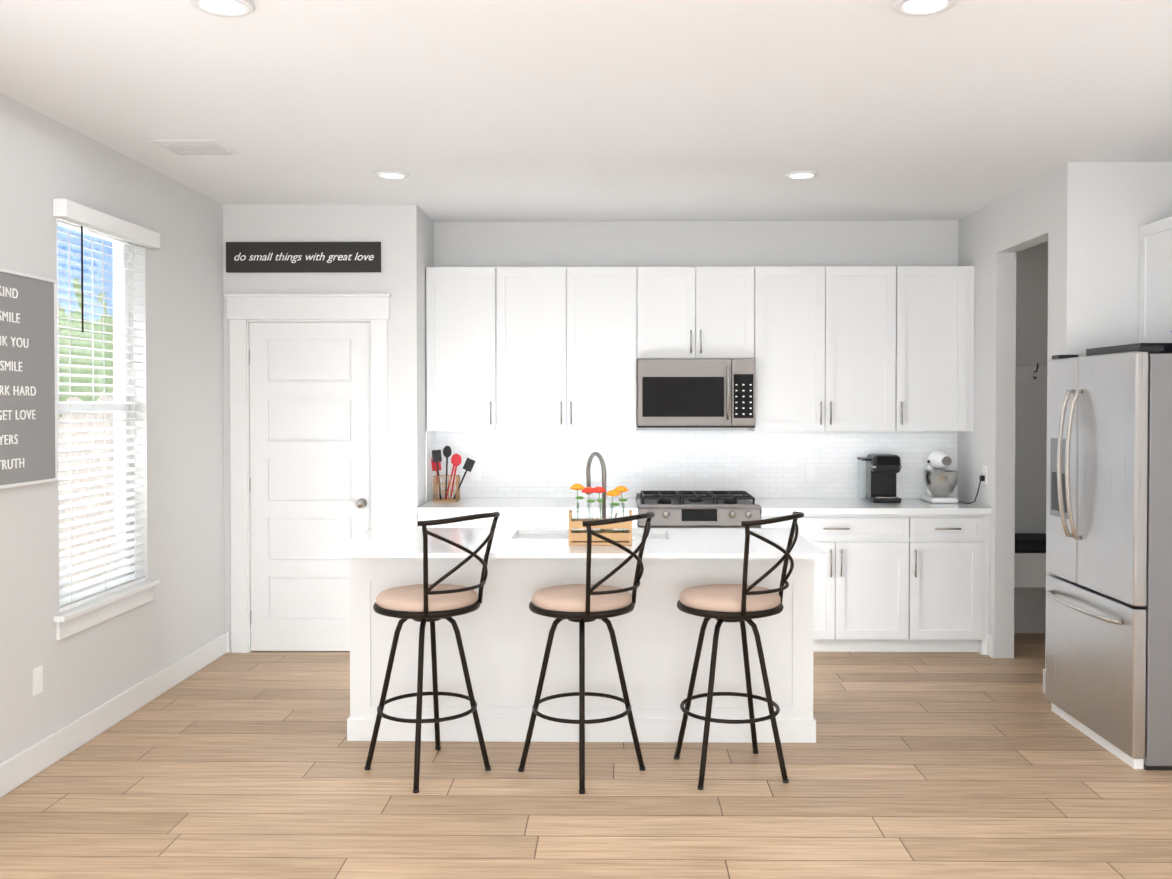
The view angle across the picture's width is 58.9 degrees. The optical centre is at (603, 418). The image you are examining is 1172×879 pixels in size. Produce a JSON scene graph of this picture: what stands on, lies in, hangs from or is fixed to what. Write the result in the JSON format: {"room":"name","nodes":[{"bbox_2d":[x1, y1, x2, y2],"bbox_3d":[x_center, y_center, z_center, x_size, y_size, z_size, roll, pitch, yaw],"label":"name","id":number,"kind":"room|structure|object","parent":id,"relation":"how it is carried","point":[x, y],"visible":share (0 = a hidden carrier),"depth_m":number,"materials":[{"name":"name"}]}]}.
{"room":"kitchen","nodes":[
{"label":"kitchen","id":0,"kind":"room"},
{"bbox_2d":[0,93,224,763],"bbox_3d":[-2.524,0.155,0.787,0.160,2.800,11.650,0,1,1],"label":"wall","id":1,"kind":"structure","parent":0,"point":[45,161],"depth_m":5.41,"materials":[{"name":"white paint"}]},
{"bbox_2d":[0,268,58,488],"bbox_3d":[-2.389,-0.157,3.936,0.026,0.869,1.144,0,1,1],"label":"sign","id":2,"kind":"object","parent":1,"relation":"attached to","point":[33,304],"visible":1,"depth_m":4.31,"materials":[{"name":"grey wood"}]},
{"bbox_2d":[0,286,17,297],"bbox_3d":[-2.382,-0.503,3.931,0.003,0.039,0.569,0,1,1],"label":"sign","id":3,"kind":"object","parent":2,"relation":"attached to","point":[6,290],"visible":1,"depth_m":4.16,"materials":[{"name":"white paint"}]},
{"bbox_2d":[0,434,17,444],"bbox_3d":[-2.382,0.087,3.940,0.003,0.039,0.550,0,1,1],"label":"sign","id":4,"kind":"object","parent":2,"relation":"attached to","point":[10,438],"visible":1,"depth_m":4.16,"materials":[{"name":"white paint"}]},
{"bbox_2d":[0,311,19,322],"bbox_3d":[-2.382,-0.404,3.933,0.003,0.039,0.593,0,1,1],"label":"sign","id":5,"kind":"object","parent":2,"relation":"attached to","point":[5,315],"visible":1,"depth_m":4.16,"materials":[{"name":"white paint"}]},
{"bbox_2d":[0,361,21,370],"bbox_3d":[-2.382,-0.208,3.937,0.003,0.039,0.620,0,1,1],"label":"sign","id":6,"kind":"object","parent":2,"relation":"attached to","point":[9,364],"visible":1,"depth_m":4.16,"materials":[{"name":"white paint"}]},
{"bbox_2d":[0,458,23,469],"bbox_3d":[-2.382,0.185,3.939,0.003,0.039,0.644,0,1,1],"label":"sign","id":7,"kind":"object","parent":2,"relation":"attached to","point":[4,465],"visible":1,"depth_m":4.17,"materials":[{"name":"white paint"}]},
{"bbox_2d":[0,336,28,347],"bbox_3d":[-2.382,-0.306,3.934,0.003,0.039,0.715,0,1,1],"label":"sign","id":8,"kind":"object","parent":2,"relation":"attached to","point":[13,340],"visible":1,"depth_m":4.21,"materials":[{"name":"white paint"}]},
{"bbox_2d":[0,385,35,395],"bbox_3d":[-2.382,-0.110,3.938,0.003,0.039,0.818,0,1,1],"label":"sign","id":9,"kind":"object","parent":2,"relation":"attached to","point":[17,390],"visible":1,"depth_m":4.23,"materials":[{"name":"white paint"}]},
{"bbox_2d":[0,410,35,419],"bbox_3d":[-2.382,-0.011,3.940,0.003,0.039,0.808,0,1,1],"label":"sign","id":10,"kind":"object","parent":2,"relation":"attached to","point":[28,414],"visible":1,"depth_m":4.23,"materials":[{"name":"white paint"}]},
{"bbox_2d":[33,665,42,695],"bbox_3d":[-2.394,1.109,4.396,0.007,0.114,0.070,0,1,1],"label":"electrical outlet plate","id":11,"kind":"object","parent":1,"relation":"attached to","point":[37,672],"depth_m":4.39,"materials":[{"name":"white plastic"}]},
{"bbox_2d":[54,218,159,639],"bbox_3d":[-2.442,0.007,4.989,0.195,1.915,0.950,0,1,1],"label":"window","id":12,"kind":"structure","parent":1,"relation":"in","point":[117,295],"depth_m":5.17,"materials":[{"name":"white plastic"}]},
{"bbox_2d":[53,198,159,612],"bbox_3d":[-2.389,-0.057,4.990,0.123,1.818,0.935,0,1,1],"label":"window blinds","id":13,"kind":"object","parent":12,"relation":"attached to","point":[70,211],"visible":0.85,"depth_m":4.96,"materials":[{"name":"white plastic"}]},
{"bbox_2d":[0,632,229,797],"bbox_3d":[-2.429,1.491,0.747,0.030,0.130,11.530,0,1,1],"label":"baseboard","id":14,"kind":"structure","parent":1,"relation":"attached to","point":[23,766],"depth_m":4.92,"materials":[{"name":"white wood"}]},
{"bbox_2d":[223,204,433,651],"bbox_3d":[-1.762,0.061,6.792,1.210,2.800,0.620,0,1,1],"label":"wall","id":15,"kind":"structure","parent":0,"point":[403,234],"depth_m":6.47,"materials":[{"name":"white paint"}]},
{"bbox_2d":[226,242,380,272],"bbox_3d":[-1.863,-1.005,6.455,0.965,0.188,0.021,0,1,1],"label":"door sign","id":16,"kind":"object","parent":15,"relation":"attached to","point":[273,265],"visible":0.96,"depth_m":6.45,"materials":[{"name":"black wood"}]},
{"bbox_2d":[224,294,390,652],"bbox_3d":[-1.835,0.344,6.530,1.032,2.243,0.154,0,1,1],"label":"door frame","id":17,"kind":"structure","parent":15,"relation":"attached to","point":[243,310],"depth_m":6.46,"materials":[{"name":"white wood"}]},
{"bbox_2d":[249,322,369,650],"bbox_3d":[-1.838,0.428,6.486,0.760,2.060,0.102,0,1,1],"label":"pantry door","id":18,"kind":"structure","parent":15,"relation":"in","point":[309,478],"depth_m":6.50,"materials":[{"name":"white wood"}]},
{"bbox_2d":[0,633,1171,878],"bbox_3d":[0.580,1.576,1.070,6.640,0.050,12.650,0,1,1],"label":"floor","id":19,"kind":"structure","parent":0,"point":[904,765],"depth_m":4.13,"materials":[{"name":"brown wood"}]},
{"bbox_2d":[364,511,499,793],"bbox_3d":[-0.730,0.942,4.404,0.582,1.114,0.579,0,1,1],"label":"stool","id":20,"kind":"object","parent":19,"relation":"on","point":[424,602],"visible":1,"depth_m":4.30,"materials":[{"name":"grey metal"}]},
{"bbox_2d":[418,514,575,527],"bbox_3d":[-0.665,1.024,6.784,0.976,0.876,0.633,0,1,1],"label":"base cabinet","id":21,"kind":"object","parent":19,"relation":"on","point":[504,520],"depth_m":6.47,"materials":[{"name":"white"}]},
{"bbox_2d":[416,498,637,513],"bbox_3d":[-0.468,0.566,6.762,1.375,0.040,0.658,0,1,1],"label":"countertop","id":22,"kind":"structure","parent":21,"relation":"on","point":[464,505],"depth_m":6.51,"materials":[{"name":"white stone"}]},
{"bbox_2d":[431,446,474,501],"bbox_3d":[-0.995,0.361,6.862,0.296,0.365,0.155,0,1,1],"label":"utensil holder","id":23,"kind":"object","parent":22,"relation":"on","point":[436,460],"visible":1,"depth_m":6.86,"materials":[{"name":"brown wood"}]},
{"bbox_2d":[347,535,817,742],"bbox_3d":[-0.099,1.041,5.085,2.166,0.896,0.618,0,1,1],"label":"kitchen island","id":24,"kind":"object","parent":19,"relation":"on","point":[504,630],"depth_m":4.79,"materials":[{"name":"white wood"}]},
{"bbox_2d":[324,536,826,559],"bbox_3d":[-0.120,0.588,4.727,2.177,0.020,0.483,0,1,1],"label":"island countertop","id":25,"kind":"structure","parent":24,"relation":"on","point":[360,547],"depth_m":4.67,"materials":[{"name":"white stone"}]},
{"bbox_2d":[568,484,631,544],"bbox_3d":[-0.012,0.438,4.790,0.290,0.277,0.110,0,1,1],"label":"caddy","id":26,"kind":"object","parent":25,"relation":"on","point":[578,536],"visible":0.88,"depth_m":4.75,"materials":[{"name":"brown wood"}]},
{"bbox_2d":[586,452,617,529],"bbox_3d":[-0.007,0.366,4.997,0.156,0.415,0.210,0,1,1],"label":"faucet","id":27,"kind":"object","parent":25,"relation":"on","point":[589,462],"visible":0.52,"depth_m":4.93,"materials":[{"name":"silver metal"}]},
{"bbox_2d":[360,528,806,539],"bbox_3d":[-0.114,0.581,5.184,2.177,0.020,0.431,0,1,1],"label":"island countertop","id":28,"kind":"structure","parent":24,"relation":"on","point":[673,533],"depth_m":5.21,"materials":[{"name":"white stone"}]},
{"bbox_2d":[516,532,667,539],"bbox_3d":[-0.058,0.707,5.145,0.772,0.254,0.362,0,1,1],"label":"sink","id":29,"kind":"object","parent":28,"relation":"in","point":[635,535],"depth_m":5.29,"materials":[{"name":"white ceramic"}]},
{"bbox_2d":[518,511,654,793],"bbox_3d":[-0.071,0.942,4.395,0.581,1.114,0.579,0,1,1],"label":"stool","id":30,"kind":"object","parent":19,"relation":"on","point":[582,604],"visible":1,"depth_m":4.27,"materials":[{"name":"grey metal"}]},
{"bbox_2d":[576,502,636,527],"bbox_3d":[-0.041,1.024,6.776,0.519,0.876,0.633,0,1,1],"label":"base cabinet","id":31,"kind":"object","parent":19,"relation":"on","point":[634,523],"depth_m":6.47,"materials":[{"name":"white"}]},
{"bbox_2d":[636,491,760,527],"bbox_3d":[0.603,0.977,6.734,0.762,0.971,0.680,0,1,1],"label":"range","id":32,"kind":"object","parent":19,"relation":"on","point":[702,509],"visible":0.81,"depth_m":6.46,"materials":[{"name":"silver metal"}]},
{"bbox_2d":[674,511,803,789],"bbox_3d":[0.579,0.943,4.376,0.540,1.114,0.538,0,1,1],"label":"stool","id":33,"kind":"object","parent":19,"relation":"on","point":[741,604],"visible":1,"depth_m":4.29,"materials":[{"name":"grey metal"}]},
{"bbox_2d":[760,514,923,651],"bbox_3d":[1.476,1.024,6.757,0.977,0.876,0.633,0,1,1],"label":"base cabinet","id":34,"kind":"object","parent":19,"relation":"on","point":[908,575],"depth_m":6.45,"materials":[{"name":"white wood"}]},
{"bbox_2d":[752,498,991,513],"bbox_3d":[1.693,0.567,6.735,1.415,0.040,0.658,0,1,1],"label":"countertop","id":35,"kind":"structure","parent":34,"relation":"on","point":[768,505],"depth_m":6.45,"materials":[{"name":"white stone"}]},
{"bbox_2d":[857,454,901,502],"bbox_3d":[1.822,0.389,6.850,0.239,0.310,0.242,0,1,1],"label":"coffee maker","id":36,"kind":"object","parent":35,"relation":"on","point":[882,470],"visible":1,"depth_m":6.83,"materials":[{"name":"black plastic"}]},
{"bbox_2d":[920,450,984,503],"bbox_3d":[2.245,0.377,6.734,0.298,0.337,0.467,0,1,1],"label":"stand mixer","id":37,"kind":"object","parent":35,"relation":"on","point":[940,482],"visible":1,"depth_m":6.71,"materials":[{"name":"white plastic"}]},
{"bbox_2d":[924,514,990,654],"bbox_3d":[2.121,1.025,6.749,0.560,0.876,0.633,0,1,1],"label":"base cabinet","id":38,"kind":"object","parent":19,"relation":"on","point":[956,546],"depth_m":6.44,"materials":[{"name":"white wood"}]},
{"bbox_2d":[1014,533,1045,587],"bbox_3d":[3.149,1.118,6.843,1.210,0.685,0.394,0,1,1],"label":"bench","id":39,"kind":"object","parent":19,"relation":"on","point":[1030,561],"depth_m":6.65,"materials":[{"name":"white"}]},
{"bbox_2d":[1046,346,1171,770],"bbox_3d":[2.635,0.588,4.842,0.913,1.807,0.904,0,1,1],"label":"fridge","id":40,"kind":"object","parent":19,"relation":"on","point":[1109,585],"visible":1,"depth_m":4.59,"materials":[{"name":"grey metal"}]},
{"bbox_2d":[1086,343,1171,355],"bbox_3d":[2.648,-0.320,4.929,0.460,0.049,0.540,0,1,1],"label":"tray","id":41,"kind":"object","parent":40,"relation":"on","point":[1117,349],"visible":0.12,"depth_m":4.83,"materials":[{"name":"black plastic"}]},
{"bbox_2d":[0,0,1171,221],"bbox_3d":[0.580,-1.288,1.025,6.640,0.080,12.650,0,1,1],"label":"ceiling","id":42,"kind":"structure","parent":0,"point":[612,110],"depth_m":4.21,"materials":[{"name":"white paint"}]},
{"bbox_2d":[150,139,238,154],"bbox_3d":[-1.959,-1.304,4.993,0.320,0.014,0.280,0,1,1],"label":"ceiling vent","id":43,"kind":"object","parent":42,"relation":"in","point":[196,146],"visible":0.98,"depth_m":4.96,"materials":[{"name":"white metal"}]},
{"bbox_2d":[188,0,254,16],"bbox_3d":[-1.174,-1.276,3.198,0.194,0.010,0.194,0,1,1],"label":"recessed light","id":44,"kind":"object","parent":42,"relation":"in","point":[231,8],"visible":0.96,"depth_m":3.22,"materials":[{"name":"white"}]},
{"bbox_2d":[373,171,409,179],"bbox_3d":[-1.141,-1.313,5.603,0.194,0.010,0.194,0,1,1],"label":"recessed light","id":45,"kind":"object","parent":42,"relation":"in","point":[392,175],"visible":0.98,"depth_m":5.59,"materials":[{"name":"white"}]},
{"bbox_2d":[783,171,819,179],"bbox_3d":[1.070,-1.313,5.604,0.194,0.010,0.194,0,1,1],"label":"recessed light","id":46,"kind":"object","parent":42,"relation":"in","point":[799,175],"visible":1,"depth_m":5.59,"materials":[{"name":"white"}]},
{"bbox_2d":[892,0,957,15],"bbox_3d":[0.989,-1.275,3.189,0.194,0.010,0.194,0,1,1],"label":"recessed light","id":47,"kind":"object","parent":42,"relation":"in","point":[917,7],"visible":0.96,"depth_m":3.21,"materials":[{"name":"white"}]},
{"bbox_2d":[434,220,1047,498],"bbox_3d":[1.313,0.056,7.123,5.170,2.800,0.120,0,1,1],"label":"wall","id":48,"kind":"structure","parent":0,"point":[667,243],"depth_m":7.05,"materials":[{"name":"white paint"}]},
{"bbox_2d":[426,267,505,430],"bbox_3d":[-0.890,-0.456,6.912,0.518,1.070,0.338,0,1,1],"label":"upper cabinet","id":49,"kind":"object","parent":48,"relation":"attached to","point":[466,306],"depth_m":6.75,"materials":[{"name":"white wood"}]},
{"bbox_2d":[471,463,480,479],"bbox_3d":[-0.865,0.362,7.079,0.070,0.114,0.008,0,1,1],"label":"electrical outlet plate","id":50,"kind":"object","parent":48,"relation":"attached to","point":[475,475],"depth_m":7.08,"materials":[{"name":"white plastic"}]},
{"bbox_2d":[506,267,649,430],"bbox_3d":[-0.236,-0.456,6.904,1.038,1.070,0.338,0,1,1],"label":"upper cabinet","id":51,"kind":"object","parent":48,"relation":"attached to","point":[576,337],"depth_m":6.74,"materials":[{"name":"white wood"}]},
{"bbox_2d":[426,430,957,501],"bbox_3d":[0.625,0.312,6.908,3.558,0.464,0.334,0,1,1],"label":"backsplash","id":52,"kind":"structure","parent":48,"relation":"attached to","point":[553,464],"depth_m":7.07,"materials":[{"name":"tile"}]},
{"bbox_2d":[650,266,757,361],"bbox_3d":[0.601,-0.690,6.889,0.762,0.600,0.338,0,1,1],"label":"upper cabinet","id":53,"kind":"object","parent":48,"relation":"attached to","point":[696,312],"depth_m":6.73,"materials":[{"name":"white wood"}]},
{"bbox_2d":[637,359,754,427],"bbox_3d":[0.601,-0.166,6.836,0.754,0.442,0.458,0,1,1],"label":"microwave","id":54,"kind":"object","parent":53,"relation":"attached to","point":[695,393],"visible":0.98,"depth_m":6.66,"materials":[{"name":"silver metal"}]},
{"bbox_2d":[805,464,814,479],"bbox_3d":[1.407,0.362,7.050,0.070,0.114,0.008,0,1,1],"label":"electrical outlet plate","id":55,"kind":"object","parent":48,"relation":"attached to","point":[809,468],"depth_m":7.05,"materials":[{"name":"white plastic"}]},
{"bbox_2d":[748,266,909,430],"bbox_3d":[1.439,-0.455,6.882,1.038,1.070,0.338,0,1,1],"label":"upper cabinet","id":56,"kind":"object","parent":48,"relation":"attached to","point":[858,348],"depth_m":6.72,"materials":[{"name":"white wood"}]},
{"bbox_2d":[910,266,974,430],"bbox_3d":[2.118,-0.455,6.874,0.568,1.070,0.338,0,1,1],"label":"upper cabinet","id":57,"kind":"object","parent":48,"relation":"attached to","point":[941,297],"depth_m":6.71,"materials":[{"name":"white wood"}]},
{"bbox_2d":[987,614,1045,637],"bbox_3d":[3.152,1.392,7.053,1.250,0.130,0.014,0,1,1],"label":"baseboard","id":58,"kind":"structure","parent":48,"relation":"attached to","point":[1023,623],"depth_m":7.05,"materials":[{"name":"white"}]},
{"bbox_2d":[1014,383,1046,613],"bbox_3d":[3.152,0.542,7.039,1.250,1.570,0.014,0,1,1],"label":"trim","id":59,"kind":"structure","parent":48,"relation":"attached to","point":[1030,455],"depth_m":7.03,"materials":[{"name":"white paint"}]},
{"bbox_2d":[1016,363,1046,382],"bbox_3d":[3.151,-0.307,6.973,1.250,0.131,0.089,0,1,1],"label":"coat rack","id":60,"kind":"object","parent":48,"relation":"attached to","point":[1037,374],"visible":0.08,"depth_m":7.00,"materials":[{"name":"white"}]},
{"bbox_2d":[957,162,1092,668],"bbox_3d":[2.456,0.070,6.198,0.120,2.800,1.700,0,1,1],"label":"wall","id":61,"kind":"structure","parent":0,"point":[1086,220],"depth_m":6.33,"materials":[{"name":"white paint"}]},
{"bbox_2d":[983,466,986,484],"bbox_3d":[2.397,0.356,6.514,0.006,0.114,0.070,0,1,1],"label":"electrical outlet plate","id":62,"kind":"object","parent":61,"relation":"attached to","point":[984,467],"depth_m":6.50,"materials":[{"name":"white plastic"}]},
{"bbox_2d":[1093,162,1171,347],"bbox_3d":[3.136,0.083,5.414,1.200,2.800,0.150,0,1,1],"label":"wall","id":63,"kind":"structure","parent":0,"point":[1127,196],"depth_m":5.33,"materials":[{"name":"white paint"}]},
{"bbox_3d":[3.118,0.166,0.115,0.120,2.800,10.450,0,1,1],"label":"wall","id":64,"kind":"structure","parent":0,"visible":0},
{"bbox_2d":[1138,216,1171,342],"bbox_3d":[2.913,-0.663,4.840,0.408,0.630,0.978,0,1,1],"label":"upper cabinet","id":65,"kind":"object","parent":64,"relation":"attached to","point":[1155,287],"visible":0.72,"depth_m":5.17,"materials":[{"name":"white wood"}]},
{"label":"outside","id":66,"kind":"structure","parent":0,"visible":0},
{"bbox_2d":[56,225,114,589],"bbox_3d":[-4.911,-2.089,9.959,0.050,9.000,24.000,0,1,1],"label":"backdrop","id":67,"kind":"structure","parent":66,"point":[66,342],"depth_m":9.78,"materials":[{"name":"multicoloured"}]}
]}

